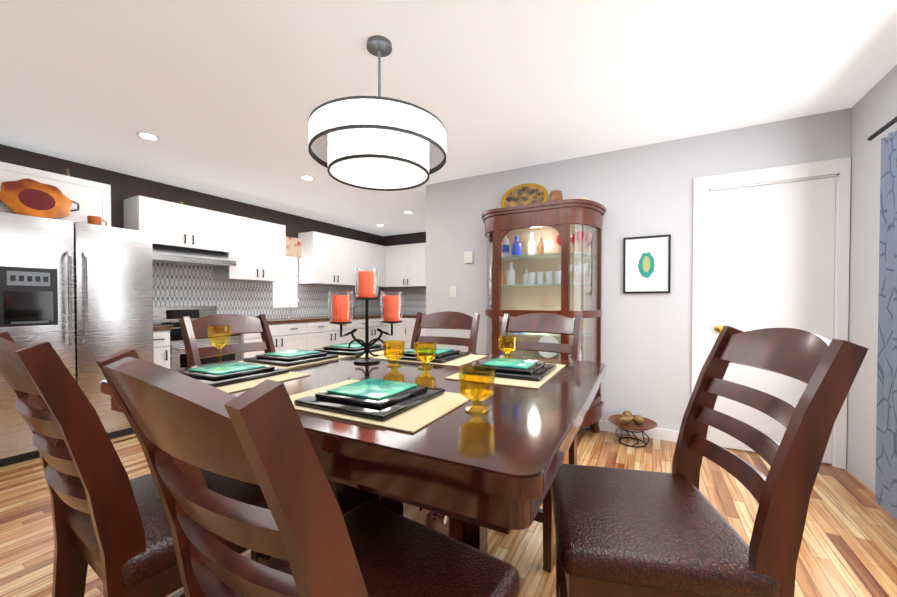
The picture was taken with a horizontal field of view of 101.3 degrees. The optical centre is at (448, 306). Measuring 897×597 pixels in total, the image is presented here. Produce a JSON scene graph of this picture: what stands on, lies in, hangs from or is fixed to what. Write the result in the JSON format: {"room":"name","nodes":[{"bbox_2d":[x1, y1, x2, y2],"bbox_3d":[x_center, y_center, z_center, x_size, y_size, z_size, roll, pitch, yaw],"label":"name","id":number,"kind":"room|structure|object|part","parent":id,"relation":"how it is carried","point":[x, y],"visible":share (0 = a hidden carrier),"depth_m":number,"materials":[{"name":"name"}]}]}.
{"room":"kitchen","nodes":[
{"label":"kitchen","id":0,"kind":"room"},
{"bbox_2d":[0,144,382,245],"bbox_3d":[-2.695,-0.155,5.179,0.120,2.480,5.640,0,1,29],"label":"wall","id":1,"kind":"structure","parent":0,"point":[124,186],"depth_m":4.09,"materials":[{"name":"black paint"}]},
{"bbox_2d":[0,161,110,226],"bbox_3d":[-3.503,-0.953,3.047,0.509,0.536,0.934,0,1,29],"label":"upper cabinet","id":2,"kind":"object","parent":1,"relation":"attached to","point":[92,198],"visible":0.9,"depth_m":3.13,"materials":[{"name":"white wood"}]},
{"bbox_2d":[124,195,195,248],"bbox_3d":[-3.098,-0.907,3.953,0.339,0.524,0.500,0,1,29],"label":"upper cabinet","id":3,"kind":"object","parent":1,"relation":"attached to","point":[171,224],"depth_m":3.84,"materials":[{"name":"white wood"}]},
{"bbox_2d":[196,207,231,254],"bbox_3d":[-2.912,-0.912,4.291,0.339,0.524,0.500,0,1,29],"label":"upper cabinet","id":4,"kind":"object","parent":1,"relation":"attached to","point":[213,228],"depth_m":4.27,"materials":[{"name":"white wood"}]},
{"bbox_2d":[152,245,235,267],"bbox_3d":[-2.937,-0.558,4.090,0.495,0.173,0.870,0,1,29],"label":"range hood","id":5,"kind":"object","parent":4,"relation":"attached to","point":[167,255],"visible":0.65,"depth_m":4.02,"materials":[{"name":"silver metal"}]},
{"bbox_2d":[213,215,263,281],"bbox_3d":[-2.696,-0.728,4.684,0.339,0.780,0.507,0,1,29],"label":"upper cabinet","id":6,"kind":"object","parent":1,"relation":"attached to","point":[255,249],"depth_m":4.62,"materials":[{"name":"white wood"}]},
{"bbox_2d":[153,264,384,318],"bbox_3d":[-2.374,-0.176,5.630,0.003,0.690,4.300,0,1,29],"label":"backsplash","id":7,"kind":"structure","parent":1,"relation":"attached to","point":[175,285],"depth_m":4.85,"materials":[{"name":"grey tile"}]},
{"bbox_2d":[264,221,285,281],"bbox_3d":[-2.519,-0.758,5.002,0.339,0.831,0.451,0,1,29],"label":"upper cabinet","id":8,"kind":"object","parent":1,"relation":"attached to","point":[274,234],"depth_m":4.97,"materials":[{"name":"white wood"}]},
{"bbox_2d":[272,257,297,308],"bbox_3d":[-2.428,-0.454,5.485,0.034,0.970,0.440,0,1,29],"label":"kitchen window","id":9,"kind":"structure","parent":1,"relation":"in","point":[283,293],"depth_m":5.51,"materials":[{"name":"white"}]},
{"bbox_2d":[286,236,301,258],"bbox_3d":[-2.361,-0.879,5.442,0.030,0.300,0.463,0,1,29],"label":"valance","id":10,"kind":"object","parent":9,"relation":"attached to","point":[293,247],"visible":0.67,"depth_m":5.52,"materials":[{"name":"beige fabric"}]},
{"bbox_2d":[298,231,339,285],"bbox_3d":[-2.060,-0.745,5.833,0.339,0.780,0.492,0,1,29],"label":"upper cabinet","id":11,"kind":"object","parent":1,"relation":"attached to","point":[319,264],"depth_m":5.67,"materials":[{"name":"white wood"}]},
{"bbox_2d":[340,237,359,286],"bbox_3d":[-1.863,-0.750,6.188,0.339,0.780,0.548,0,1,29],"label":"upper cabinet","id":12,"kind":"object","parent":1,"relation":"attached to","point":[349,257],"depth_m":6.18,"materials":[{"name":"white wood"}]},
{"bbox_2d":[356,240,367,270],"bbox_3d":[-1.653,-0.755,6.569,0.339,0.780,0.550,0,1,29],"label":"upper cabinet","id":13,"kind":"object","parent":1,"relation":"attached to","point":[361,246],"depth_m":6.49,"materials":[{"name":"white wood"}]},
{"bbox_2d":[368,243,387,286],"bbox_3d":[-1.441,-0.760,6.917,0.372,0.780,0.492,0,1,29],"label":"upper cabinet","id":14,"kind":"object","parent":1,"relation":"attached to","point":[377,254],"depth_m":6.88,"materials":[{"name":"white wood"}]},
{"bbox_2d":[383,232,425,245],"bbox_3d":[-0.190,-0.180,6.948,2.550,2.480,0.120,0,1,29],"label":"wall","id":15,"kind":"structure","parent":0,"point":[404,239],"depth_m":7.24,"materials":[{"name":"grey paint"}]},
{"bbox_2d":[388,244,407,286],"bbox_3d":[-0.903,-0.762,7.048,0.557,0.780,0.371,0,1,29],"label":"upper cabinet","id":16,"kind":"object","parent":15,"relation":"attached to","point":[397,254],"depth_m":6.90,"materials":[{"name":"white wood"}]},
{"bbox_2d":[385,287,425,313],"bbox_3d":[-0.466,-0.196,7.028,1.950,0.690,0.005,0,1,29],"label":"backsplash","id":17,"kind":"structure","parent":15,"relation":"attached to","point":[414,298],"depth_m":7.17,"materials":[{"name":"grey tile"}]},
{"bbox_2d":[408,243,423,286],"bbox_3d":[-0.483,-0.759,6.834,0.614,0.780,0.338,0,1,29],"label":"upper cabinet","id":18,"kind":"object","parent":15,"relation":"attached to","point":[415,251],"depth_m":6.70,"materials":[{"name":"white wood"}]},
{"bbox_2d":[424,243,425,286],"bbox_3d":[-0.070,-0.756,6.606,0.557,0.780,0.338,0,1,29],"label":"upper cabinet","id":19,"kind":"object","parent":15,"relation":"attached to","point":[424,243],"depth_m":6.61,"materials":[{"name":"white wood"}]},
{"bbox_2d":[0,427,896,596],"bbox_3d":[-0.275,1.158,2.145,7.310,0.060,8.640,0,1,29],"label":"floor","id":20,"kind":"structure","parent":0,"point":[848,547],"depth_m":1.88,"materials":[{"name":"brown wood"}]},
{"bbox_2d":[0,212,153,466],"bbox_3d":[-3.251,0.225,3.087,0.926,1.780,0.990,0,1,29],"label":"fridge","id":21,"kind":"object","parent":20,"relation":"on","point":[78,296],"visible":0.79,"depth_m":2.87,"materials":[{"name":"silver metal"}]},
{"bbox_2d":[0,178,106,225],"bbox_3d":[-3.173,-0.830,2.947,0.101,0.330,0.661,1,1,33],"label":"decorative plate","id":22,"kind":"object","parent":21,"relation":"on","point":[29,197],"visible":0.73,"depth_m":2.87,"materials":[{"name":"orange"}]},
{"bbox_2d":[0,331,271,596],"bbox_3d":[-0.809,0.600,1.008,0.470,1.093,0.594,1,1,33],"label":"chair","id":23,"kind":"object","parent":20,"relation":"on","point":[111,526],"visible":0.77,"depth_m":0.79,"materials":[{"name":"wood"}]},
{"bbox_2d":[153,328,169,368],"bbox_3d":[-3.080,0.671,3.699,0.639,0.870,0.216,0,1,29],"label":"base cabinet","id":24,"kind":"object","parent":20,"relation":"on","point":[161,336],"depth_m":3.58,"materials":[{"name":"white wood"}]},
{"bbox_2d":[153,306,240,368],"bbox_3d":[-2.833,0.550,4.112,0.671,1.100,0.744,0,1,29],"label":"range","id":25,"kind":"object","parent":20,"relation":"on","point":[170,316],"visible":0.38,"depth_m":4.03,"materials":[{"name":"silver metal"}]},
{"bbox_2d":[179,314,275,562],"bbox_3d":[-0.974,0.587,1.879,0.594,1.093,0.470,0,1,26],"label":"chair","id":26,"kind":"object","parent":20,"relation":"on","point":[197,328],"visible":0.19,"depth_m":1.95,"materials":[{"name":"wood"}]},
{"bbox_2d":[241,320,312,358],"bbox_3d":[-2.432,0.655,4.870,0.639,0.870,0.962,0,1,29],"label":"base cabinet","id":27,"kind":"object","parent":20,"relation":"on","point":[300,333],"depth_m":4.82,"materials":[{"name":"white wood"}]},
{"bbox_2d":[267,316,360,323],"bbox_3d":[-2.005,0.189,5.629,0.645,0.040,2.714,0,1,29],"label":"countertop","id":28,"kind":"structure","parent":27,"relation":"on","point":[279,320],"depth_m":5.28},
{"bbox_2d":[96,348,519,596],"bbox_3d":[-0.203,0.604,0.662,0.470,1.093,0.594,1,1,35],"label":"chair","id":29,"kind":"object","parent":20,"relation":"on","point":[308,536],"visible":1,"depth_m":0.41,"materials":[{"name":"wood"}]},
{"bbox_2d":[313,320,352,348],"bbox_3d":[-2.008,0.644,5.637,0.639,0.870,1.018,0,1,29],"label":"base cabinet","id":30,"kind":"object","parent":20,"relation":"on","point":[325,333],"depth_m":5.42,"materials":[{"name":"white wood"}]},
{"bbox_2d":[100,347,605,563],"bbox_3d":[-0.255,0.693,1.435,1.510,0.890,1.200,0,1,28],"label":"dining table","id":31,"kind":"object","parent":20,"relation":"on","point":[461,474],"visible":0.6,"depth_m":0.76,"materials":[{"name":"brown wood"}]},
{"bbox_2d":[328,267,402,363],"bbox_3d":[-0.358,0.037,1.615,0.322,0.413,0.112,0,1,-16],"label":"candelabra","id":32,"kind":"object","parent":31,"relation":"on","point":[391,310],"visible":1,"depth_m":1.60,"materials":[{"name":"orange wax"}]},
{"bbox_2d":[178,325,565,432],"bbox_3d":[-0.293,0.161,1.471,1.331,0.170,1.106,0,1,29],"label":"place settings","id":33,"kind":"object","parent":31,"relation":"on","point":[406,407],"visible":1,"depth_m":1.18,"materials":[{"name":"beige fabric"}]},
{"bbox_2d":[353,316,388,345],"bbox_3d":[-1.569,0.633,6.395,0.672,0.870,0.962,0,1,29],"label":"base cabinet","id":34,"kind":"object","parent":20,"relation":"on","point":[375,322],"depth_m":6.26,"materials":[{"name":"white wood"}]},
{"bbox_2d":[368,313,424,315],"bbox_3d":[-0.629,0.173,6.753,1.965,0.040,0.645,0,1,29],"label":"countertop","id":35,"kind":"structure","parent":34,"relation":"on","point":[380,313],"depth_m":6.86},
{"bbox_2d":[389,316,408,347],"bbox_3d":[-0.734,0.627,6.803,0.505,0.870,0.672,0,1,29],"label":"base cabinet","id":36,"kind":"object","parent":20,"relation":"on","point":[400,330],"depth_m":6.52,"materials":[{"name":"white wood"}]},
{"bbox_2d":[409,316,424,348],"bbox_3d":[-0.359,0.630,6.613,0.564,0.870,0.640,0,1,29],"label":"base cabinet","id":37,"kind":"object","parent":20,"relation":"on","point":[412,319],"depth_m":6.39,"materials":[{"name":"white wood"}]},
{"bbox_2d":[410,311,479,352],"bbox_3d":[-0.117,0.583,2.212,0.470,1.093,0.594,0,1,27],"label":"chair","id":38,"kind":"object","parent":20,"relation":"on","point":[449,320],"visible":0.31,"depth_m":2.41,"materials":[{"name":"wood"}]},
{"bbox_2d":[498,313,581,572],"bbox_3d":[0.400,0.587,1.903,0.470,1.093,0.594,1,1,32],"label":"chair","id":39,"kind":"object","parent":20,"relation":"on","point":[550,323],"visible":0.21,"depth_m":2.01,"materials":[{"name":"wood"}]},
{"bbox_2d":[482,183,605,431],"bbox_3d":[0.791,-0.036,3.343,1.129,2.294,0.476,0,1,29],"label":"curio cabinet","id":40,"kind":"object","parent":20,"relation":"on","point":[544,256],"visible":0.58,"depth_m":3.30,"materials":[{"name":"brown wood"}]},
{"bbox_2d":[608,411,656,447],"bbox_3d":[1.500,0.996,3.007,0.360,0.238,0.360,0,1,29],"label":"stand","id":41,"kind":"object","parent":20,"relation":"on","point":[626,420],"visible":1,"depth_m":2.98,"materials":[{"name":"brown wood"}]},
{"bbox_2d":[550,325,867,596],"bbox_3d":[0.588,0.600,0.984,0.594,1.093,0.470,0,1,12],"label":"chair","id":42,"kind":"object","parent":20,"relation":"on","point":[629,533],"visible":0.96,"depth_m":0.84,"materials":[{"name":"wood"}]},
{"bbox_2d":[0,0,896,235],"bbox_3d":[-0.275,-1.392,2.109,7.310,0.080,8.640,0,1,29],"label":"ceiling","id":43,"kind":"structure","parent":0,"point":[222,98],"depth_m":2.17,"materials":[{"name":"white paint"}]},
{"bbox_2d":[136,132,159,140],"bbox_3d":[-2.402,-1.359,2.943,0.148,0.006,0.148,0,1,20],"label":"recessed light","id":44,"kind":"object","parent":43,"relation":"in","point":[148,136],"depth_m":2.94,"materials":[{"name":"white"}]},
{"bbox_2d":[300,175,314,179],"bbox_3d":[-1.510,-1.373,3.936,0.148,0.006,0.148,0,1,20],"label":"recessed light","id":45,"kind":"object","parent":43,"relation":"in","point":[305,177],"depth_m":3.92,"materials":[{"name":"white"}]},
{"bbox_2d":[308,35,445,190],"bbox_3d":[-0.355,-1.010,1.896,0.690,0.675,0.690,0,1,29],"label":"pendant light","id":46,"kind":"object","parent":43,"relation":"hanging from","point":[378,143],"visible":1,"depth_m":1.69,"materials":[{"name":"white fabric"}]},
{"bbox_2d":[426,108,851,430],"bbox_3d":[1.331,-0.130,3.387,3.560,2.480,0.120,0,1,29],"label":"wall","id":47,"kind":"structure","parent":0,"point":[646,338],"depth_m":3.16,"materials":[{"name":"white paint"}]},
{"bbox_2d":[450,286,456,296],"bbox_3d":[0.051,-0.164,4.019,0.080,0.120,0.011,0,1,29],"label":"switch plate","id":48,"kind":"object","parent":47,"relation":"attached to","point":[453,291],"visible":1,"depth_m":4.01,"materials":[{"name":"white plastic"}]},
{"bbox_2d":[464,251,472,262],"bbox_3d":[0.213,-0.522,3.917,0.100,0.120,0.024,0,1,29],"label":"thermostat","id":49,"kind":"object","parent":47,"relation":"attached to","point":[468,257],"visible":0.86,"depth_m":3.90,"materials":[{"name":"white plastic"}]},
{"bbox_2d":[583,420,678,441],"bbox_3d":[0.905,1.063,3.562,2.421,0.090,0.013,0,1,29],"label":"baseboard","id":50,"kind":"structure","parent":47,"relation":"attached to","point":[657,433],"depth_m":3.11,"materials":[{"name":"white wood"}]},
{"bbox_2d":[623,234,670,293],"bbox_3d":[1.673,-0.351,3.111,0.351,0.481,0.022,0,1,29],"label":"picture","id":51,"kind":"object","parent":47,"relation":"attached to","point":[662,244],"depth_m":3.10,"materials":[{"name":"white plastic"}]},
{"bbox_3d":[1.671,-0.351,3.108,0.169,0.269,0.002,0,1,29],"label":"picture","id":52,"kind":"part","parent":51,"relation":"part of"},
{"bbox_2d":[692,157,850,468],"bbox_3d":[2.383,0.049,2.797,0.893,2.140,0.138,0,1,29],"label":"door","id":53,"kind":"structure","parent":47,"relation":"attached to","point":[771,246],"depth_m":2.74,"materials":[{"name":"white wood"}]},
{"bbox_2d":[715,326,722,332],"bbox_3d":[2.110,0.178,2.866,0.058,0.058,0.069,0,1,29],"label":"door knob","id":54,"kind":"object","parent":53,"relation":"attached to","point":[718,329],"visible":0.79,"depth_m":2.84,"materials":[{"name":"gold metal"}]},
{"bbox_2d":[846,64,896,492],"bbox_3d":[2.541,-0.110,2.021,0.120,2.480,1.340,0,1,29],"label":"wall","id":55,"kind":"structure","parent":0,"point":[874,109],"depth_m":2.33,"materials":[{"name":"white paint"}]},
{"bbox_2d":[867,116,896,518],"bbox_3d":[2.217,0.052,1.779,0.114,2.102,1.000,0,1,29],"label":"curtain","id":56,"kind":"object","parent":55,"relation":"attached to","point":[886,464],"visible":1,"depth_m":1.83,"materials":[{"name":"blue fabric"}]}
]}

